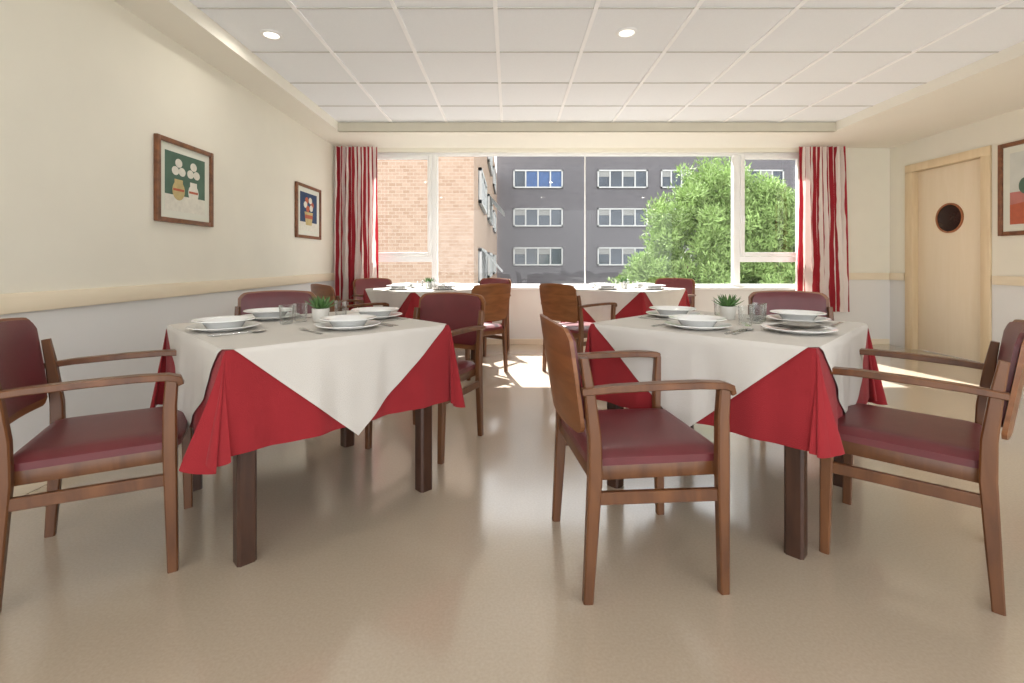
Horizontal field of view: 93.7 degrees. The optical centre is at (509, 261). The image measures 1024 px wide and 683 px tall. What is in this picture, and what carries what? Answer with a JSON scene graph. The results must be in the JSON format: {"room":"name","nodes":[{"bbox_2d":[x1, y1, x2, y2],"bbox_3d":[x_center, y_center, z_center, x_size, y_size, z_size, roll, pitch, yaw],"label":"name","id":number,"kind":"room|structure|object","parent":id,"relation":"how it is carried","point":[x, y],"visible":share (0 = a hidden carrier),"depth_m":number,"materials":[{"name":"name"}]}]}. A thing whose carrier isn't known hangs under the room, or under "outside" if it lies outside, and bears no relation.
{"room":"care facility","nodes":[
{"label":"care facility","id":0,"kind":"room"},
{"bbox_2d":[0,0,335,453],"bbox_3d":[-2.260,-0.320,2.175,0.200,2.700,8.150,0,0,0],"label":"wall","id":1,"kind":"structure","parent":0,"point":[87,86],"depth_m":2.66,"materials":[{"name":"beige paint"}]},
{"bbox_2d":[13,481,46,496],"bbox_3d":[-2.152,0.995,2.050,0.015,0.070,7.900,0,0,0],"label":"baseboard","id":2,"kind":"structure","parent":1,"relation":"attached to","point":[21,490],"depth_m":2.13,"materials":[{"name":"beige wood"}]},
{"bbox_2d":[0,273,334,314],"bbox_3d":[-2.149,0.178,2.050,0.022,0.087,7.899,0,0,0],"label":"wall rail","id":3,"kind":"object","parent":1,"relation":"attached to","point":[10,303],"visible":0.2,"depth_m":2.69,"materials":[{"name":"beige wood"}]},
{"bbox_2d":[154,133,213,226],"bbox_3d":[-2.145,-0.515,3.180,0.028,0.530,0.550,0,0,0],"label":"framed picture","id":4,"kind":"object","parent":1,"relation":"attached to","point":[183,173],"visible":1,"depth_m":3.14},
{"bbox_2d":[165,149,204,214],"bbox_3d":[-2.146,-0.515,3.180,0.002,0.376,0.392,0,0,0],"label":"artwork","id":5,"kind":"object","parent":4,"relation":"attached to","point":[184,172],"depth_m":3.16},
{"bbox_2d":[295,181,320,239],"bbox_3d":[-2.145,-0.530,5.120,0.028,0.560,0.620,0,0,0],"label":"framed picture","id":6,"kind":"object","parent":1,"relation":"attached to","point":[307,198],"visible":1,"depth_m":5.09},
{"bbox_2d":[300,191,316,231],"bbox_3d":[-2.146,-0.530,5.120,0.002,0.400,0.426,0,0,0],"label":"artwork","id":7,"kind":"object","parent":6,"relation":"attached to","point":[308,199],"depth_m":5.11},
{"bbox_2d":[312,308,329,322],"bbox_3d":[-0.895,0.251,2.270,0.080,0.064,0.080,0,0,0],"label":"pot","id":8,"kind":"object","parent":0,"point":[317,313],"depth_m":2.24,"materials":[{"name":"white ceramic"}]},
{"bbox_2d":[0,344,1023,682],"bbox_3d":[1.295,1.080,2.175,7.310,0.100,8.150,0,0,0],"label":"floor","id":9,"kind":"structure","parent":0,"point":[358,574],"depth_m":1.57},
{"bbox_2d":[0,317,192,611],"bbox_3d":[-1.456,0.612,1.693,0.559,0.839,0.540,0,0,-29],"label":"dining chair","id":10,"kind":"object","parent":9,"relation":"on","point":[96,443],"visible":0.96,"depth_m":1.58,"materials":[{"name":"brown wood"}]},
{"bbox_2d":[234,290,315,315],"bbox_3d":[-1.491,0.612,3.004,0.540,0.839,0.559,0,0,-18],"label":"dining chair","id":11,"kind":"object","parent":9,"relation":"on","point":[271,298],"visible":0.24,"depth_m":3.23,"materials":[{"name":"red leather"}]},
{"bbox_2d":[192,406,431,566],"bbox_3d":[-0.915,0.659,2.180,0.900,0.742,0.900,0,0,-45],"label":"dining table","id":12,"kind":"object","parent":9,"relation":"on","point":[245,464],"visible":0.16,"depth_m":1.65,"materials":[{"name":"brown wood"}]},
{"bbox_2d":[150,325,464,474],"bbox_3d":[-0.927,0.481,2.163,1.034,0.390,1.085,0,0,45],"label":"tablecloth","id":13,"kind":"object","parent":12,"relation":"on","point":[243,408],"visible":0.51,"depth_m":1.64,"materials":[{"name":"red fabric"}]},
{"bbox_2d":[167,310,445,435],"bbox_3d":[-0.918,0.475,2.185,1.001,0.385,0.996,0,0,-45],"label":"tablecloth","id":14,"kind":"object","parent":13,"relation":"on","point":[348,375],"visible":0.78,"depth_m":1.83,"materials":[{"name":"white fabric"}]},
{"bbox_2d":[186,321,260,331],"bbox_3d":[-1.190,0.272,2.000,0.268,0.021,0.268,0,0,0],"label":"dinner plate","id":15,"kind":"object","parent":14,"relation":"on","point":[200,327],"visible":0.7,"depth_m":1.95,"materials":[{"name":"white ceramic"}]},
{"bbox_2d":[191,316,255,328],"bbox_3d":[-1.190,0.257,2.000,0.234,0.041,0.234,0,0,0],"label":"plate","id":16,"kind":"object","parent":15,"relation":"on","point":[218,322],"visible":0.91,"depth_m":1.98,"materials":[{"name":"white ceramic"}]},
{"bbox_2d":[207,331,250,335],"bbox_3d":[-1.072,0.280,1.897,0.019,0.005,0.210,0,0,45],"label":"knife","id":17,"kind":"object","parent":14,"relation":"on","point":[246,331],"visible":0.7,"depth_m":1.86,"materials":[{"name":"silver metal"}]},
{"bbox_2d":[211,330,265,336],"bbox_3d":[-1.056,0.278,1.877,0.040,0.006,0.196,0,0,45],"label":"spoon","id":18,"kind":"object","parent":14,"relation":"on","point":[253,330],"visible":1,"depth_m":1.88,"materials":[{"name":"silver metal"}]},
{"bbox_2d":[240,312,298,320],"bbox_3d":[-1.190,0.272,2.380,0.268,0.021,0.268,0,0,0],"label":"dinner plate","id":19,"kind":"object","parent":14,"relation":"on","point":[288,314],"visible":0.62,"depth_m":2.32,"materials":[{"name":"white ceramic"}]},
{"bbox_2d":[243,307,294,317],"bbox_3d":[-1.190,0.257,2.380,0.234,0.041,0.234,0,0,0],"label":"plate","id":20,"kind":"object","parent":19,"relation":"on","point":[258,312],"visible":0.84,"depth_m":2.35,"materials":[{"name":"white ceramic"}]},
{"bbox_2d":[279,304,293,324],"bbox_3d":[-1.020,0.239,2.190,0.065,0.086,0.065,0,0,0],"label":"drinking glass","id":21,"kind":"object","parent":14,"relation":"on","point":[286,304],"visible":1,"depth_m":2.19,"materials":[{"name":"clear glass"}]},
{"bbox_2d":[293,303,307,321],"bbox_3d":[-0.995,0.239,2.280,0.065,0.086,0.065,0,0,0],"label":"drinking glass","id":22,"kind":"object","parent":14,"relation":"on","point":[293,303],"visible":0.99,"depth_m":2.28,"materials":[{"name":"clear glass"}]},
{"bbox_2d":[299,327,322,333],"bbox_3d":[-0.808,0.278,1.945,0.198,0.006,0.023,0,0,45],"label":"fork","id":23,"kind":"object","parent":14,"relation":"on","point":[301,327],"visible":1,"depth_m":1.95,"materials":[{"name":"silver metal"}]},
{"bbox_2d":[304,295,336,322],"bbox_3d":[-0.896,0.221,2.277,0.140,0.124,0.145,0,0,-36],"label":"potted succulent","id":24,"kind":"object","parent":14,"relation":"on","point":[321,308],"visible":0.99,"depth_m":2.25,"materials":[{"name":"plant"}]},
{"bbox_2d":[315,320,380,329],"bbox_3d":[-0.690,0.272,2.050,0.268,0.021,0.268,0,0,0],"label":"dinner plate","id":25,"kind":"object","parent":14,"relation":"on","point":[369,323],"visible":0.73,"depth_m":2.01,"materials":[{"name":"white ceramic"}]},
{"bbox_2d":[319,314,376,326],"bbox_3d":[-0.690,0.257,2.050,0.234,0.041,0.234,0,0,0],"label":"plate","id":26,"kind":"object","parent":25,"relation":"on","point":[350,320],"visible":0.91,"depth_m":2.04,"materials":[{"name":"white ceramic"}]},
{"bbox_2d":[350,311,401,319],"bbox_3d":[-0.680,0.272,2.420,0.268,0.021,0.268,0,0,0],"label":"dinner plate","id":27,"kind":"object","parent":14,"relation":"on","point":[392,314],"visible":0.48,"depth_m":2.40,"materials":[{"name":"white ceramic"}]},
{"bbox_2d":[351,307,398,316],"bbox_3d":[-0.680,0.257,2.420,0.234,0.041,0.234,0,0,0],"label":"plate","id":28,"kind":"object","parent":27,"relation":"on","point":[377,311],"visible":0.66,"depth_m":2.41,"materials":[{"name":"white ceramic"}]},
{"bbox_2d":[311,284,388,311],"bbox_3d":[-1.486,0.612,4.396,0.559,0.839,0.540,0,0,-44],"label":"dining chair","id":29,"kind":"object","parent":9,"relation":"on","point":[322,290],"visible":0.31,"depth_m":4.15,"materials":[{"name":"brown wood"}]},
{"bbox_2d":[352,278,391,307],"bbox_3d":[-1.501,0.612,5.558,0.540,0.839,0.559,0,0,-37],"label":"dining chair","id":30,"kind":"object","parent":9,"relation":"on","point":[359,285],"visible":0.25,"depth_m":5.69,"materials":[{"name":"red leather"}]},
{"bbox_2d":[365,292,485,463],"bbox_3d":[-0.465,0.612,2.782,0.540,0.839,0.559,0,0,25],"label":"dining chair","id":31,"kind":"object","parent":9,"relation":"on","point":[464,313],"visible":0.53,"depth_m":2.89,"materials":[{"name":"red leather"}]},
{"bbox_2d":[454,278,511,356],"bbox_3d":[-0.319,0.612,5.578,0.540,0.839,0.559,0,0,37],"label":"dining chair","id":32,"kind":"object","parent":9,"relation":"on","point":[484,280],"visible":0.1,"depth_m":5.58,"materials":[{"name":"brown wood"}]},
{"bbox_2d":[465,283,510,380],"bbox_3d":[-0.334,0.612,4.476,0.559,0.839,0.540,0,0,44],"label":"dining chair","id":33,"kind":"object","parent":9,"relation":"on","point":[496,296],"visible":0.5,"depth_m":4.37,"materials":[{"name":"brown wood"}]},
{"bbox_2d":[539,283,616,375],"bbox_3d":[0.612,0.612,4.459,0.559,0.839,0.540,0,0,-37],"label":"dining chair","id":34,"kind":"object","parent":9,"relation":"on","point":[559,302],"visible":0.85,"depth_m":4.26,"materials":[{"name":"brown wood"}]},
{"bbox_2d":[540,314,736,604],"bbox_3d":[0.395,0.612,1.706,0.559,0.839,0.540,0,0,-6],"label":"dining chair","id":35,"kind":"object","parent":9,"relation":"on","point":[609,444],"visible":1,"depth_m":1.49,"materials":[{"name":"brown wood"}]},
{"bbox_2d":[655,278,695,310],"bbox_3d":[1.841,0.612,5.588,0.540,0.839,0.559,0,0,37],"label":"dining chair","id":36,"kind":"object","parent":9,"relation":"on","point":[688,284],"visible":0.21,"depth_m":5.72,"materials":[{"name":"red leather"}]},
{"bbox_2d":[607,402,842,559],"bbox_3d":[1.010,0.659,2.220,0.900,0.742,0.900,0,0,-45],"label":"dining table","id":37,"kind":"object","parent":9,"relation":"on","point":[795,460],"visible":0.18,"depth_m":1.68,"materials":[{"name":"brown wood"}]},
{"bbox_2d":[581,323,887,457],"bbox_3d":[1.015,0.473,2.217,1.039,0.373,1.052,0,0,45],"label":"tablecloth","id":38,"kind":"object","parent":37,"relation":"on","point":[796,405],"visible":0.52,"depth_m":1.67,"materials":[{"name":"red fabric"}]},
{"bbox_2d":[594,310,867,425],"bbox_3d":[1.013,0.475,2.226,0.976,0.385,0.979,0,0,45],"label":"tablecloth","id":39,"kind":"object","parent":38,"relation":"on","point":[740,360],"visible":0.72,"depth_m":1.87,"materials":[{"name":"white fabric"}]},
{"bbox_2d":[638,317,674,320],"bbox_3d":[0.717,0.278,2.346,0.040,0.006,0.196,0,0,-45],"label":"spoon","id":40,"kind":"object","parent":39,"relation":"on","point":[638,317],"visible":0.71,"depth_m":2.33,"materials":[{"name":"silver metal"}]},
{"bbox_2d":[646,310,699,317],"bbox_3d":[0.840,0.272,2.480,0.268,0.021,0.268,0,0,0],"label":"dinner plate","id":41,"kind":"object","parent":39,"relation":"on","point":[653,312],"visible":0.41,"depth_m":2.49,"materials":[{"name":"white ceramic"}]},
{"bbox_2d":[649,306,696,314],"bbox_3d":[0.840,0.257,2.480,0.234,0.041,0.234,0,0,0],"label":"plate","id":42,"kind":"object","parent":41,"relation":"on","point":[662,310],"visible":0.82,"depth_m":2.46,"materials":[{"name":"white ceramic"}]},
{"bbox_2d":[664,320,731,329],"bbox_3d":[0.800,0.272,2.050,0.268,0.021,0.268,0,0,0],"label":"dinner plate","id":43,"kind":"object","parent":39,"relation":"on","point":[676,323],"visible":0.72,"depth_m":2.01,"materials":[{"name":"white ceramic"}]},
{"bbox_2d":[669,314,726,326],"bbox_3d":[0.800,0.257,2.050,0.234,0.041,0.234,0,0,0],"label":"plate","id":44,"kind":"object","parent":43,"relation":"on","point":[689,320],"visible":0.89,"depth_m":2.04,"materials":[{"name":"white ceramic"}]},
{"bbox_2d":[712,294,742,319],"bbox_3d":[1.075,0.221,2.385,0.145,0.124,0.139,0,0,13],"label":"potted succulent","id":45,"kind":"object","parent":39,"relation":"on","point":[727,308],"visible":0.98,"depth_m":2.35,"materials":[{"name":"ceramic"}]},
{"bbox_2d":[724,328,743,333],"bbox_3d":[0.918,0.280,1.947,0.019,0.005,0.210,0,0,45],"label":"knife","id":46,"kind":"object","parent":39,"relation":"on","point":[729,332],"visible":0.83,"depth_m":1.91,"materials":[{"name":"silver metal"}]},
{"bbox_2d":[732,328,753,334],"bbox_3d":[0.934,0.278,1.927,0.040,0.006,0.196,0,0,45],"label":"spoon","id":47,"kind":"object","parent":39,"relation":"on","point":[745,329],"visible":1,"depth_m":1.95,"materials":[{"name":"silver metal"}]},
{"bbox_2d":[738,305,753,325],"bbox_3d":[1.050,0.239,2.140,0.065,0.086,0.065,0,0,0],"label":"drinking glass","id":48,"kind":"object","parent":39,"relation":"on","point":[739,305],"visible":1,"depth_m":2.14,"materials":[{"name":"clear glass"}]},
{"bbox_2d":[749,304,763,323],"bbox_3d":[1.140,0.239,2.220,0.065,0.086,0.065,0,0,0],"label":"drinking glass","id":49,"kind":"object","parent":39,"relation":"on","point":[749,304],"visible":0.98,"depth_m":2.21,"materials":[{"name":"clear glass"}]},
{"bbox_2d":[752,303,766,321],"bbox_3d":[1.190,0.239,2.290,0.065,0.086,0.065,0,0,0],"label":"drinking glass","id":50,"kind":"object","parent":39,"relation":"on","point":[752,303],"visible":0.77,"depth_m":2.28,"materials":[{"name":"clear glass"}]},
{"bbox_2d":[766,314,831,322],"bbox_3d":[1.360,0.272,2.270,0.268,0.021,0.268,0,0,0],"label":"dinner plate","id":51,"kind":"object","parent":39,"relation":"on","point":[773,316],"visible":0.53,"depth_m":2.24,"materials":[{"name":"white ceramic"}]},
{"bbox_2d":[770,309,826,320],"bbox_3d":[1.360,0.257,2.270,0.234,0.041,0.234,0,0,0],"label":"plate","id":52,"kind":"object","parent":51,"relation":"on","point":[806,315],"visible":0.86,"depth_m":2.25,"materials":[{"name":"white ceramic"}]},
{"bbox_2d":[761,323,838,334],"bbox_3d":[1.160,0.272,1.930,0.268,0.021,0.268,0,0,0],"label":"dinner plate","id":53,"kind":"object","parent":39,"relation":"on","point":[828,329],"visible":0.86,"depth_m":1.90,"materials":[{"name":"white ceramic"}]},
{"bbox_2d":[768,321,826,329],"bbox_3d":[1.160,0.254,1.930,0.170,0.015,0.153,0,0,-29],"label":"plate","id":54,"kind":"object","parent":53,"relation":"on","point":[783,324],"visible":1,"depth_m":1.91,"materials":[{"name":"white ceramic"}]},
{"bbox_2d":[748,290,833,320],"bbox_3d":[1.781,0.612,2.974,0.540,0.839,0.559,0,0,18],"label":"dining chair","id":55,"kind":"object","parent":9,"relation":"on","point":[775,299],"visible":0.24,"depth_m":3.20,"materials":[{"name":"red leather"}]},
{"bbox_2d":[819,319,1023,615],"bbox_3d":[1.461,0.612,1.711,0.559,0.839,0.540,0,0,43],"label":"dining chair","id":56,"kind":"object","parent":9,"relation":"on","point":[950,447],"visible":0.94,"depth_m":1.57,"materials":[{"name":"brown wood"}]},
{"bbox_3d":[-0.900,0.659,5.080,0.900,0.742,0.900,0,0,-45],"label":"dining table","id":57,"kind":"object","parent":9,"relation":"on","visible":0},
{"bbox_2d":[363,290,491,322],"bbox_3d":[-0.912,0.481,5.063,1.034,0.390,1.085,0,0,45],"label":"tablecloth","id":58,"kind":"object","parent":57,"relation":"on","point":[407,308],"visible":0.23,"depth_m":4.48,"materials":[{"name":"red fabric"}]},
{"bbox_2d":[365,286,471,311],"bbox_3d":[-0.895,0.475,5.078,0.970,0.385,0.969,0,0,-45],"label":"tablecloth","id":59,"kind":"object","parent":58,"relation":"on","point":[394,298],"visible":0.38,"depth_m":4.77,"materials":[{"name":"white fabric"}]},
{"bbox_2d":[386,287,410,289],"bbox_3d":[-1.140,0.272,4.890,0.268,0.021,0.268,0,0,0],"label":"dinner plate","id":60,"kind":"object","parent":59,"relation":"on","point":[390,288],"visible":0.92,"depth_m":4.80,"materials":[{"name":"white ceramic"}]},
{"bbox_2d":[386,285,409,287],"bbox_3d":[-1.140,0.257,4.890,0.234,0.041,0.234,0,0,0],"label":"plate","id":61,"kind":"object","parent":60,"relation":"on","point":[391,286],"visible":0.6,"depth_m":4.84,"materials":[{"name":"white ceramic"}]},
{"bbox_2d":[424,277,435,288],"bbox_3d":[-0.863,0.221,5.106,0.145,0.124,0.139,0,0,36],"label":"potted succulent","id":62,"kind":"object","parent":59,"relation":"on","point":[429,282],"visible":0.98,"depth_m":5.07,"materials":[{"name":"ceramic"}]},
{"bbox_2d":[425,282,432,288],"bbox_3d":[-0.860,0.251,5.100,0.080,0.064,0.080,0,0,-18],"label":"pot","id":63,"kind":"object","parent":62,"relation":"on","point":[429,284],"depth_m":5.07,"materials":[{"name":"white ceramic"}]},
{"bbox_2d":[433,287,457,289],"bbox_3d":[-0.660,0.272,4.890,0.268,0.021,0.268,0,0,0],"label":"dinner plate","id":64,"kind":"object","parent":59,"relation":"on","point":[437,288],"visible":0.88,"depth_m":4.80,"materials":[{"name":"white ceramic"}]},
{"bbox_2d":[434,285,456,287],"bbox_3d":[-0.660,0.257,4.890,0.234,0.041,0.234,0,0,0],"label":"plate","id":65,"kind":"object","parent":64,"relation":"on","point":[438,286],"visible":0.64,"depth_m":4.84,"materials":[{"name":"white ceramic"}]},
{"bbox_3d":[-1.140,0.272,5.280,0.268,0.021,0.268,0,0,0],"label":"dinner plate","id":66,"kind":"object","parent":59,"relation":"on","visible":0},
{"bbox_2d":[396,283,416,285],"bbox_3d":[-1.140,0.257,5.280,0.234,0.041,0.234,0,0,0],"label":"plate","id":67,"kind":"object","parent":66,"relation":"on","point":[410,284],"visible":0.53,"depth_m":5.29,"materials":[{"name":"white ceramic"}]},
{"bbox_3d":[-0.660,0.272,5.280,0.268,0.021,0.268,0,0,0],"label":"dinner plate","id":68,"kind":"object","parent":59,"relation":"on","visible":0},
{"bbox_2d":[439,283,460,284],"bbox_3d":[-0.660,0.257,5.280,0.234,0.041,0.234,0,0,0],"label":"plate","id":69,"kind":"object","parent":68,"relation":"on","point":[439,283],"visible":0.52,"depth_m":5.31,"materials":[{"name":"white ceramic"}]},
{"bbox_3d":[1.240,0.659,5.120,0.900,0.742,0.900,0,0,-45],"label":"dining table","id":70,"kind":"object","parent":9,"relation":"on","visible":0},
{"bbox_2d":[560,290,689,322],"bbox_3d":[1.245,0.473,5.117,1.039,0.373,1.052,0,0,45],"label":"tablecloth","id":71,"kind":"object","parent":70,"relation":"on","point":[638,306],"visible":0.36,"depth_m":4.57,"materials":[{"name":"red fabric"}]},
{"bbox_2d":[575,286,685,321],"bbox_3d":[1.241,0.475,5.111,0.964,0.385,0.972,0,0,-45],"label":"tablecloth","id":72,"kind":"object","parent":71,"relation":"on","point":[622,297],"visible":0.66,"depth_m":4.78,"materials":[{"name":"white fabric"}]},
{"bbox_2d":[594,287,619,289],"bbox_3d":[1.000,0.272,4.930,0.268,0.021,0.268,0,0,0],"label":"dinner plate","id":73,"kind":"object","parent":72,"relation":"on","point":[614,288],"visible":0.92,"depth_m":4.85,"materials":[{"name":"white ceramic"}]},
{"bbox_2d":[597,284,618,287],"bbox_3d":[1.000,0.257,4.930,0.234,0.041,0.234,0,0,0],"label":"plate","id":74,"kind":"object","parent":73,"relation":"on","point":[601,285],"visible":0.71,"depth_m":4.87,"materials":[{"name":"white ceramic"}]},
{"bbox_2d":[617,277,629,288],"bbox_3d":[1.214,0.221,5.142,0.145,0.124,0.140,0,0,-14],"label":"potted succulent","id":75,"kind":"object","parent":72,"relation":"on","point":[624,286],"visible":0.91,"depth_m":5.12,"materials":[{"name":"ceramic"}]},
{"bbox_2d":[620,282,627,288],"bbox_3d":[1.220,0.251,5.140,0.080,0.064,0.080,0,0,22],"label":"pot","id":76,"kind":"object","parent":75,"relation":"on","point":[624,286],"depth_m":5.11,"materials":[{"name":"white ceramic"}]},
{"bbox_2d":[641,287,666,289],"bbox_3d":[1.480,0.272,4.930,0.268,0.021,0.268,0,0,0],"label":"dinner plate","id":77,"kind":"object","parent":72,"relation":"on","point":[661,288],"visible":0.93,"depth_m":4.85,"materials":[{"name":"white ceramic"}]},
{"bbox_2d":[644,284,665,287],"bbox_3d":[1.480,0.257,4.930,0.234,0.041,0.234,0,0,0],"label":"plate","id":78,"kind":"object","parent":77,"relation":"on","point":[647,285],"visible":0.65,"depth_m":4.87,"materials":[{"name":"white ceramic"}]},
{"bbox_3d":[1.480,0.272,5.320,0.268,0.021,0.268,0,0,0],"label":"dinner plate","id":79,"kind":"object","parent":72,"relation":"on","visible":0},
{"bbox_2d":[633,283,653,285],"bbox_3d":[1.480,0.257,5.320,0.234,0.041,0.234,0,0,0],"label":"plate","id":80,"kind":"object","parent":79,"relation":"on","point":[637,284],"visible":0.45,"depth_m":5.31,"materials":[{"name":"white ceramic"}]},
{"bbox_3d":[1.000,0.272,5.320,0.268,0.021,0.268,0,0,0],"label":"dinner plate","id":81,"kind":"object","parent":72,"relation":"on","visible":0},
{"bbox_2d":[590,283,610,285],"bbox_3d":[1.000,0.257,5.320,0.234,0.041,0.234,0,0,0],"label":"plate","id":82,"kind":"object","parent":81,"relation":"on","point":[594,284],"visible":0.44,"depth_m":5.35,"materials":[{"name":"white ceramic"}]},
{"bbox_2d":[189,0,1023,121],"bbox_3d":[1.295,-1.595,2.050,6.910,0.150,7.900,0,0,0],"label":"ceiling","id":83,"kind":"structure","parent":0,"point":[341,29],"depth_m":3.45,"materials":[{"name":"tile"}]},
{"bbox_2d":[259,29,282,39],"bbox_3d":[-1.590,-1.513,3.200,0.144,0.010,0.144,0,0,0],"label":"recessed light","id":84,"kind":"object","parent":83,"relation":"in","point":[270,34],"visible":1,"depth_m":3.19,"materials":[{"name":"white paint"}]},
{"bbox_2d":[114,0,1023,147],"bbox_3d":[1.295,-1.472,2.050,6.910,0.094,7.900,0,0,0],"label":"ceiling border","id":85,"kind":"structure","parent":83,"relation":"attached to","point":[991,86],"depth_m":4.64,"materials":[{"name":"beige paint"}]},
{"bbox_2d":[335,146,378,310],"bbox_3d":[-1.869,-0.400,5.869,0.531,2.020,0.120,0,0,0],"label":"curtain","id":86,"kind":"object","parent":85,"relation":"hanging from","point":[356,176],"visible":0.84,"depth_m":5.87,"materials":[{"name":"red fabric"}]},
{"bbox_2d":[795,146,849,311],"bbox_3d":[3.817,-0.400,5.867,0.650,2.020,0.121,0,0,0],"label":"curtain","id":87,"kind":"object","parent":85,"relation":"hanging from","point":[822,257],"visible":0.92,"depth_m":5.87,"materials":[{"name":"fabric"}]},
{"bbox_2d":[338,123,835,131],"bbox_3d":[0.833,-1.464,5.220,5.395,0.094,0.060,0,0,0],"label":"trim","id":88,"kind":"structure","parent":83,"relation":"attached to","point":[342,127],"depth_m":5.20,"materials":[{"name":"white paint"}]},
{"bbox_2d":[197,7,1023,83],"bbox_3d":[0.833,-1.517,1.670,5.395,0.004,6.012,0,0,0],"label":"grid","id":89,"kind":"object","parent":83,"relation":"attached to","point":[197,7],"visible":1,"depth_m":3.46,"materials":[{"name":"white metal"}]},
{"bbox_2d":[615,27,637,37],"bbox_3d":[0.770,-1.513,3.170,0.144,0.010,0.144,0,0,0],"label":"recessed light","id":90,"kind":"object","parent":83,"relation":"in","point":[626,32],"visible":1,"depth_m":3.17,"materials":[{"name":"white paint"}]},
{"bbox_2d":[285,0,1015,122],"bbox_3d":[0.813,-1.516,1.660,4.226,0.008,7.120,0,0,0],"label":"grid","id":91,"kind":"object","parent":83,"relation":"attached to","point":[597,3],"visible":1,"depth_m":3.46,"materials":[{"name":"white metal"}]},
{"bbox_2d":[377,148,889,338],"bbox_3d":[1.295,-0.320,6.110,6.910,2.700,0.220,0,0,0],"label":"wall","id":92,"kind":"structure","parent":0,"point":[867,169],"depth_m":6.00,"materials":[{"name":"beige paint"}]},
{"bbox_2d":[464,287,794,289],"bbox_3d":[0.940,0.329,6.000,5.580,0.032,0.120,0,0,0],"label":"window sill","id":93,"kind":"structure","parent":92,"relation":"attached to","point":[512,288],"depth_m":5.94,"materials":[{"name":"white paint"}]},
{"bbox_2d":[377,153,888,286],"bbox_3d":[1.454,-0.532,6.054,6.547,1.695,0.152,0,0,0],"label":"window","id":94,"kind":"structure","parent":92,"relation":"in","point":[738,254],"depth_m":6.05,"materials":[{"name":"white paint"}]},
{"bbox_2d":[487,339,889,344],"bbox_3d":[1.295,0.995,5.992,6.878,0.070,0.015,0,0,0],"label":"baseboard","id":95,"kind":"structure","parent":92,"relation":"attached to","point":[489,341],"depth_m":5.99,"materials":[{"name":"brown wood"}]},
{"bbox_2d":[719,306,736,319],"bbox_3d":[1.080,0.251,2.380,0.080,0.064,0.080,0,0,-41],"label":"pot","id":96,"kind":"object","parent":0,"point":[729,312],"depth_m":2.35,"materials":[{"name":"white ceramic"}]},
{"bbox_2d":[890,108,1023,358],"bbox_3d":[4.850,-0.320,2.175,0.200,2.700,8.150,0,0,0],"label":"wall","id":97,"kind":"structure","parent":0,"point":[1007,251],"depth_m":4.93,"materials":[{"name":"beige paint"}]},
{"bbox_2d":[905,145,991,362],"bbox_3d":[4.799,-0.060,5.240,0.142,2.180,1.020,0,0,0],"label":"door","id":98,"kind":"structure","parent":97,"relation":"in","point":[948,199],"depth_m":5.23,"materials":[{"name":"brown wood"}]},
{"bbox_2d":[889,273,1023,285],"bbox_3d":[4.739,0.178,2.050,0.022,0.087,7.899,0,0,0],"label":"wall rail","id":99,"kind":"object","parent":97,"relation":"attached to","point":[996,280],"visible":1,"depth_m":4.61,"materials":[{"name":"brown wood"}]},
{"bbox_2d":[998,139,1023,235],"bbox_3d":[4.735,-0.690,4.220,0.028,0.880,0.860,0,0,0],"label":"framed picture","id":100,"kind":"object","parent":97,"relation":"attached to","point":[1010,155],"visible":1,"depth_m":4.53},
{"bbox_2d":[1010,151,1023,224],"bbox_3d":[4.736,-0.690,4.220,0.001,0.672,0.655,0,0,0],"label":"artwork","id":101,"kind":"object","parent":100,"relation":"attached to","point":[1016,157],"depth_m":4.48},
{"label":"outside","id":102,"kind":"structure","parent":0,"visible":0},
{"bbox_3d":[10.000,5.080,43.500,100.000,0.100,73.000,0,0,0],"label":"ground","id":103,"kind":"structure","parent":102,"visible":0},
{"bbox_2d":[377,157,504,283],"bbox_3d":[-10.125,-0.720,24.400,19.750,11.500,22.800,0,0,0],"label":"brick building","id":104,"kind":"structure","parent":103,"relation":"on","point":[468,206],"depth_m":13.00,"materials":[{"name":"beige brick"}]},
{"bbox_2d":[497,157,794,283],"bbox_3d":[21.500,-4.970,41.950,45.000,20.000,12.100,0,0,0],"label":"apartment building","id":105,"kind":"structure","parent":103,"relation":"on","point":[540,235],"depth_m":36.00,"materials":[{"name":"grey brick"}]},
{"bbox_2d":[605,157,795,283],"bbox_3d":[7.004,0.527,15.767,8.298,9.031,4.266,0,0,3],"label":"tree","id":106,"kind":"object","parent":103,"relation":"on","point":[704,200],"visible":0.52,"depth_m":15.21,"materials":[{"name":"green plant"}]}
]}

